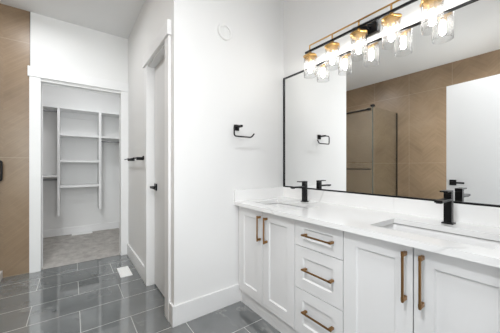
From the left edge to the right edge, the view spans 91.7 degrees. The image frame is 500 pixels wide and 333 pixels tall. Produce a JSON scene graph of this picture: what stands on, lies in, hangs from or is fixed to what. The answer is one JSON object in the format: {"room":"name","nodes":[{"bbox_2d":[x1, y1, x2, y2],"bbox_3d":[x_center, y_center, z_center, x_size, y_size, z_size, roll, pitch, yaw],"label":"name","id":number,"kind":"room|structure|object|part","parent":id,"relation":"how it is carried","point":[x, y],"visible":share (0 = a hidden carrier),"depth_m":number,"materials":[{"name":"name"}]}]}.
{"room":"bathroom","nodes":[
{"label":"bathroom","id":0,"kind":"room"},
{"bbox_2d":[0,3,127,277],"bbox_3d":[-2.392,-0.255,2.560,2.214,2.740,0.115,0,0,-36],"label":"wall","id":1,"kind":"structure","parent":0,"point":[14,22],"depth_m":2.52,"materials":[{"name":"white paint"}]},
{"bbox_2d":[29,76,40,272],"bbox_3d":[-2.271,0.085,2.566,0.092,2.060,0.018,0,0,-36],"label":"trim","id":2,"kind":"structure","parent":1,"relation":"attached to","point":[34,82],"depth_m":2.56,"materials":[{"name":"white paint"}]},
{"bbox_2d":[28,65,127,91],"bbox_3d":[-1.933,-0.998,2.809,0.948,0.105,0.026,0,0,-36],"label":"trim","id":3,"kind":"structure","parent":1,"relation":"attached to","point":[33,71],"depth_m":2.76,"materials":[{"name":"white paint"}]},
{"bbox_2d":[41,79,120,267],"bbox_3d":[-1.966,0.091,2.872,0.798,2.048,0.118,0,0,-36],"label":"door frame","id":4,"kind":"structure","parent":1,"relation":"attached to","point":[43,82],"depth_m":2.81,"materials":[{"name":"white paint"}]},
{"bbox_2d":[121,91,127,255],"bbox_3d":[-1.585,0.085,3.068,0.082,2.060,0.018,0,0,-36],"label":"trim","id":5,"kind":"structure","parent":1,"relation":"attached to","point":[124,95],"depth_m":3.06,"materials":[{"name":"white paint"}]},
{"bbox_2d":[0,0,144,38],"bbox_3d":[-1.438,-1.675,2.057,3.358,0.100,5.091,0,0,-36],"label":"ceiling","id":6,"kind":"structure","parent":0,"point":[118,18],"depth_m":2.54,"materials":[{"name":"paint"}]},
{"bbox_2d":[43,85,118,229],"bbox_3d":[-3.076,-0.255,3.950,1.875,2.740,0.100,0,0,-36],"label":"wall","id":7,"kind":"structure","parent":0,"point":[79,207],"depth_m":4.06,"materials":[{"name":"white paint"}]},
{"bbox_2d":[43,105,118,215],"bbox_3d":[-2.956,-0.078,3.785,1.675,1.655,0.309,0,0,-36],"label":"closet shelving","id":8,"kind":"object","parent":7,"relation":"attached to","point":[64,112],"visible":0.87,"depth_m":3.92,"materials":[{"name":"white wood"}]},
{"bbox_3d":[-2.756,0.308,3.933,0.501,0.034,0.305,0,0,-36],"label":"shelf","id":9,"kind":"part","parent":8,"relation":"part of","materials":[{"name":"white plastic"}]},
{"bbox_3d":[-2.756,-0.082,3.933,0.501,0.034,0.305,0,0,-36],"label":"shelf","id":10,"kind":"part","parent":8,"relation":"part of","materials":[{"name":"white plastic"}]},
{"bbox_3d":[-2.756,-0.487,3.933,0.501,0.034,0.305,0,0,-36],"label":"shelf","id":11,"kind":"part","parent":8,"relation":"part of","materials":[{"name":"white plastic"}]},
{"bbox_3d":[-2.956,-0.893,3.785,1.675,0.025,0.309,0,0,-36],"label":"shelf","id":12,"kind":"part","parent":8,"relation":"part of","materials":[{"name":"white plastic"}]},
{"bbox_3d":[-2.403,-0.484,4.192,0.303,0.027,0.305,0,0,-36],"label":"shelf","id":13,"kind":"part","parent":8,"relation":"part of","materials":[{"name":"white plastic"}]},
{"bbox_2d":[43,221,118,237],"bbox_3d":[-3.042,1.053,3.903,1.675,0.116,0.015,0,0,-36],"label":"baseboard","id":14,"kind":"structure","parent":7,"relation":"attached to","point":[112,225],"depth_m":4.04,"materials":[{"name":"white paint"}]},
{"bbox_2d":[0,228,280,332],"bbox_3d":[-1.001,1.163,1.460,3.358,0.104,6.570,0,0,-36],"label":"floor","id":15,"kind":"structure","parent":0,"point":[91,296],"depth_m":2.02,"materials":[{"name":"grey tile"}]},
{"bbox_2d":[0,160,2,280],"bbox_3d":[-2.425,0.058,1.557,0.972,2.112,1.463,0,0,-36],"label":"shower enclosure","id":16,"kind":"object","parent":15,"relation":"on","point":[1,162],"visible":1,"depth_m":2.38,"materials":[{"name":"black metal"}]},
{"bbox_3d":[-2.462,0.043,2.367,0.075,0.213,0.020,0,0,-36],"label":"pull handle","id":17,"kind":"part","parent":16,"relation":"part of","materials":[{"name":"black metal"}]},
{"bbox_2d":[72,231,92,235],"bbox_3d":[-2.772,1.106,4.012,0.280,0.010,0.100,0,0,-36],"label":"floor vent","id":18,"kind":"object","parent":15,"relation":"in","point":[89,231],"visible":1,"depth_m":4.00,"materials":[{"name":"white plastic"}]},
{"bbox_2d":[117,266,132,277],"bbox_3d":[-1.328,1.112,2.569,0.110,0.006,0.270,0,0,-36],"label":"floor vent","id":19,"kind":"object","parent":15,"relation":"in","point":[125,271],"visible":1,"depth_m":2.56,"materials":[{"name":"white plastic"}]},
{"bbox_2d":[119,267,129,275],"bbox_3d":[-1.328,1.112,2.569,0.072,0.005,0.230,0,0,-36],"label":"grille","id":20,"kind":"object","parent":19,"relation":"attached to","point":[123,271],"depth_m":2.57,"materials":[{"name":"white plastic"}]},
{"bbox_2d":[239,206,296,332],"bbox_3d":[0.282,0.715,1.897,0.556,0.800,0.640,0,0,-36],"label":"vanity cabinet","id":21,"kind":"object","parent":15,"relation":"on","point":[266,240],"visible":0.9,"depth_m":1.71,"materials":[{"name":"white paint"}]},
{"bbox_3d":[0.007,0.662,1.880,0.019,0.682,0.303,0,0,-36],"label":"door","id":22,"kind":"part","parent":21,"relation":"part of","materials":[{"name":"white paint"}]},
{"bbox_3d":[0.062,0.448,1.758,0.036,0.185,0.012,0,0,-36],"label":"handle","id":23,"kind":"part","parent":21,"relation":"part of","materials":[{"name":"brown metal"}]},
{"bbox_3d":[0.106,0.448,1.698,0.036,0.185,0.012,0,0,-36],"label":"handle","id":24,"kind":"part","parent":21,"relation":"part of","materials":[{"name":"brown metal"}]},
{"bbox_3d":[0.191,0.662,1.629,0.019,0.682,0.310,0,0,-36],"label":"door","id":25,"kind":"part","parent":21,"relation":"part of","materials":[{"name":"white paint"}]},
{"bbox_2d":[234,187,499,267],"bbox_3d":[0.569,0.254,1.509,0.564,0.122,1.604,0,0,-36],"label":"countertop","id":26,"kind":"structure","parent":21,"relation":"on","point":[361,214],"depth_m":1.33,"materials":[{"name":"white stone"}]},
{"bbox_2d":[266,203,305,209],"bbox_3d":[0.267,0.388,1.855,0.309,0.138,0.484,0,0,-36],"label":"sink","id":27,"kind":"object","parent":26,"relation":"in","point":[287,206],"visible":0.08,"depth_m":2.03,"materials":[{"name":"white ceramic"}]},
{"bbox_2d":[290,181,308,201],"bbox_3d":[0.396,0.203,1.949,0.174,0.168,0.048,0,0,-36],"label":"faucet","id":28,"kind":"object","parent":26,"relation":"on","point":[304,183],"visible":1,"depth_m":1.97,"materials":[{"name":"black metal"}]},
{"bbox_3d":[0.380,0.167,1.937,0.134,0.016,0.033,0,0,-36],"label":"spout","id":29,"kind":"part","parent":28,"relation":"part of","materials":[{"name":"black metal"}]},
{"bbox_2d":[382,223,499,248],"bbox_3d":[0.824,0.388,1.095,0.309,0.138,0.482,0,0,-36],"label":"sink","id":30,"kind":"object","parent":26,"relation":"in","point":[491,244],"visible":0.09,"depth_m":1.16,"materials":[{"name":"white ceramic"}]},
{"bbox_2d":[434,190,455,224],"bbox_3d":[0.952,0.203,1.190,0.174,0.168,0.048,0,0,-36],"label":"faucet","id":31,"kind":"object","parent":26,"relation":"on","point":[447,200],"visible":1,"depth_m":1.21,"materials":[{"name":"black metal"}]},
{"bbox_3d":[0.936,0.167,1.178,0.134,0.016,0.033,0,0,-36],"label":"spout","id":32,"kind":"part","parent":31,"relation":"part of","materials":[{"name":"black metal"}]},
{"bbox_3d":[0.979,0.128,1.210,0.092,0.018,0.033,0,0,-36],"label":"lever","id":33,"kind":"part","parent":31,"relation":"part of","materials":[{"name":"black metal"}]},
{"bbox_2d":[295,220,343,332],"bbox_3d":[0.569,0.715,1.505,0.556,0.800,0.331,0,0,-36],"label":"drawers","id":34,"kind":"object","parent":15,"relation":"on","point":[319,250],"visible":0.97,"depth_m":1.36,"materials":[{"name":"white paint"}]},
{"bbox_3d":[0.368,0.848,1.339,0.036,0.012,0.203,0,0,-36],"label":"handle","id":35,"kind":"part","parent":34,"relation":"part of","materials":[{"name":"brown metal"}]},
{"bbox_3d":[0.368,0.599,1.339,0.036,0.012,0.203,0,0,-36],"label":"handle","id":36,"kind":"part","parent":34,"relation":"part of","materials":[{"name":"brown metal"}]},
{"bbox_3d":[0.368,0.398,1.339,0.036,0.012,0.203,0,0,-36],"label":"handle","id":37,"kind":"part","parent":34,"relation":"part of","materials":[{"name":"brown metal"}]},
{"bbox_3d":[0.382,0.870,1.368,0.019,0.266,0.327,0,0,-36],"label":"drawer","id":38,"kind":"part","parent":34,"relation":"part of","materials":[{"name":"white paint"}]},
{"bbox_3d":[0.382,0.606,1.368,0.019,0.253,0.327,0,0,-36],"label":"drawer","id":39,"kind":"part","parent":34,"relation":"part of","materials":[{"name":"white paint"}]},
{"bbox_3d":[0.382,0.398,1.368,0.019,0.154,0.327,0,0,-36],"label":"drawer","id":40,"kind":"part","parent":34,"relation":"part of","materials":[{"name":"white paint"}]},
{"bbox_2d":[344,231,499,332],"bbox_3d":[0.852,0.715,1.119,0.556,0.800,0.626,0,0,-36],"label":"vanity cabinet","id":41,"kind":"object","parent":15,"relation":"on","point":[389,287],"visible":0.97,"depth_m":0.97,"materials":[{"name":"white paint"}]},
{"bbox_3d":[0.572,0.662,1.108,0.019,0.682,0.309,0,0,-36],"label":"door","id":42,"kind":"part","parent":41,"relation":"part of","materials":[{"name":"white paint"}]},
{"bbox_3d":[0.626,0.446,0.988,0.036,0.206,0.012,0,0,-36],"label":"handle","id":43,"kind":"part","parent":41,"relation":"part of","materials":[{"name":"brown metal"}]},
{"bbox_3d":[0.662,0.446,0.939,0.036,0.206,0.012,0,0,-36],"label":"handle","id":44,"kind":"part","parent":41,"relation":"part of","materials":[{"name":"brown metal"}]},
{"bbox_3d":[0.757,0.662,0.855,0.019,0.682,0.309,0,0,-36],"label":"door","id":45,"kind":"part","parent":41,"relation":"part of","materials":[{"name":"white paint"}]},
{"bbox_2d":[128,0,168,263],"bbox_3d":[-1.032,-0.255,2.479,0.115,2.740,1.622,0,0,-36],"label":"wall","id":46,"kind":"structure","parent":0,"point":[153,14],"depth_m":2.61,"materials":[{"name":"white paint"}]},
{"bbox_2d":[124,156,143,160],"bbox_3d":[-1.271,-0.084,2.650,0.068,0.042,0.730,0,0,-36],"label":"towel bar","id":47,"kind":"object","parent":46,"relation":"attached to","point":[142,157],"visible":0.98,"depth_m":2.42,"materials":[{"name":"black metal"}]},
{"bbox_2d":[127,243,143,280],"bbox_3d":[-1.285,1.044,2.715,0.015,0.142,0.942,0,0,-36],"label":"baseboard","id":48,"kind":"structure","parent":46,"relation":"attached to","point":[139,266],"depth_m":2.63,"materials":[{"name":"white paint"}]},
{"bbox_2d":[143,19,170,285],"bbox_3d":[-0.751,0.032,2.071,0.145,2.165,0.750,0,0,-36],"label":"door frame","id":49,"kind":"structure","parent":46,"relation":"attached to","point":[160,55],"depth_m":2.28,"materials":[{"name":"white paint"}]},
{"bbox_2d":[150,57,164,296],"bbox_3d":[-0.751,0.088,2.073,0.089,2.030,0.539,0,0,-36],"label":"door","id":50,"kind":"structure","parent":46,"relation":"in","point":[159,186],"depth_m":2.14,"materials":[{"name":"white paint"}]},
{"bbox_2d":[165,35,170,321],"bbox_3d":[-0.605,0.085,1.784,0.018,2.060,0.088,0,0,-36],"label":"trim","id":51,"kind":"structure","parent":46,"relation":"in","point":[168,39],"depth_m":1.76,"materials":[{"name":"white paint"}]},
{"bbox_2d":[169,0,283,305],"bbox_3d":[-0.098,-0.255,2.087,1.160,2.740,0.115,0,0,-36],"label":"wall","id":52,"kind":"structure","parent":0,"point":[218,84],"depth_m":1.90,"materials":[{"name":"white paint"}]},
{"bbox_2d":[169,284,240,326],"bbox_3d":[-0.323,1.044,1.883,0.584,0.142,0.081,0,0,-36],"label":"baseboard","id":53,"kind":"structure","parent":52,"relation":"attached to","point":[184,312],"depth_m":1.81,"materials":[{"name":"white paint"}]},
{"bbox_2d":[218,23,231,39],"bbox_3d":[-0.199,-1.073,1.935,0.128,0.128,0.010,0,0,-36],"label":"air vent","id":54,"kind":"object","parent":52,"relation":"in","point":[224,31],"visible":1,"depth_m":1.93,"materials":[{"name":"white plastic"}]},
{"bbox_2d":[220,26,229,37],"bbox_3d":[-0.200,-1.073,1.935,0.087,0.087,0.008,0,0,-36],"label":"grille","id":55,"kind":"object","parent":54,"relation":"attached to","point":[224,30],"depth_m":1.93,"materials":[{"name":"white plastic"}]},
{"bbox_2d":[234,125,253,137],"bbox_3d":[-0.067,-0.288,1.985,0.205,0.110,0.086,0,0,-36],"label":"towel ring","id":56,"kind":"object","parent":52,"relation":"attached to","point":[236,127],"visible":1,"depth_m":1.96,"materials":[{"name":"black metal"}]},
{"bbox_2d":[284,0,469,77],"bbox_3d":[0.872,-0.255,1.660,0.100,2.740,1.721,0,0,-36],"label":"wall","id":57,"kind":"structure","parent":0,"point":[306,22],"depth_m":1.93,"materials":[{"name":"white paint"}]},
{"bbox_2d":[303,0,443,77],"bbox_3d":[0.741,-0.858,1.633,0.142,0.269,0.937,0,0,-36],"label":"vanity light","id":58,"kind":"object","parent":57,"relation":"attached to","point":[371,27],"visible":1,"depth_m":1.59,"materials":[{"name":"black metal"}]},
{"bbox_3d":[0.484,-0.791,1.953,0.031,0.080,0.031,0,0,-36],"label":"bulb","id":59,"kind":"part","parent":58,"relation":"part of","materials":[{"name":"white glass"}]},
{"bbox_3d":[0.484,-0.797,1.953,0.100,0.148,0.100,0,0,-36],"label":"lamp shade","id":60,"kind":"part","parent":58,"relation":"part of","materials":[{"name":"clear glass"}]},
{"bbox_3d":[0.605,-0.797,1.787,0.100,0.148,0.100,0,0,-36],"label":"lamp shade","id":61,"kind":"part","parent":58,"relation":"part of","materials":[{"name":"clear glass"}]},
{"bbox_3d":[0.605,-0.791,1.787,0.031,0.080,0.031,0,0,-36],"label":"bulb","id":62,"kind":"part","parent":58,"relation":"part of","materials":[{"name":"white glass"}]},
{"bbox_3d":[0.726,-0.958,1.622,0.011,0.045,0.840,0,0,-36],"label":"rail","id":63,"kind":"part","parent":58,"relation":"part of","materials":[{"name":"gold metal"}]},
{"bbox_3d":[0.726,-0.791,1.622,0.031,0.080,0.031,0,0,-36],"label":"bulb","id":64,"kind":"part","parent":58,"relation":"part of","materials":[{"name":"white glass"}]},
{"bbox_3d":[0.726,-0.797,1.622,0.100,0.148,0.100,0,0,-36],"label":"lamp shade","id":65,"kind":"part","parent":58,"relation":"part of","materials":[{"name":"clear glass"}]},
{"bbox_3d":[0.847,-0.791,1.456,0.031,0.080,0.031,0,0,-36],"label":"bulb","id":66,"kind":"part","parent":58,"relation":"part of","materials":[{"name":"white glass"}]},
{"bbox_3d":[0.847,-0.797,1.456,0.100,0.148,0.100,0,0,-36],"label":"lamp shade","id":67,"kind":"part","parent":58,"relation":"part of","materials":[{"name":"clear glass"}]},
{"bbox_3d":[0.969,-0.797,1.291,0.100,0.148,0.100,0,0,-36],"label":"lamp shade","id":68,"kind":"part","parent":58,"relation":"part of","materials":[{"name":"clear glass"}]},
{"bbox_3d":[0.969,-0.791,1.291,0.031,0.080,0.031,0,0,-36],"label":"bulb","id":69,"kind":"part","parent":58,"relation":"part of","materials":[{"name":"white glass"}]},
{"bbox_2d":[283,0,499,206],"bbox_3d":[0.787,-0.323,1.676,0.016,1.029,1.576,0,0,-36],"label":"wall mirror","id":70,"kind":"object","parent":57,"relation":"attached to","point":[418,118],"visible":1,"depth_m":1.45,"materials":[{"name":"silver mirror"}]},
{"bbox_2d":[284,187,499,227],"bbox_3d":[0.795,0.240,1.662,0.019,0.094,1.584,0,0,-36],"label":"backsplash","id":71,"kind":"structure","parent":57,"relation":"attached to","point":[465,213],"depth_m":1.46,"materials":[{"name":"white stone"}]}
]}

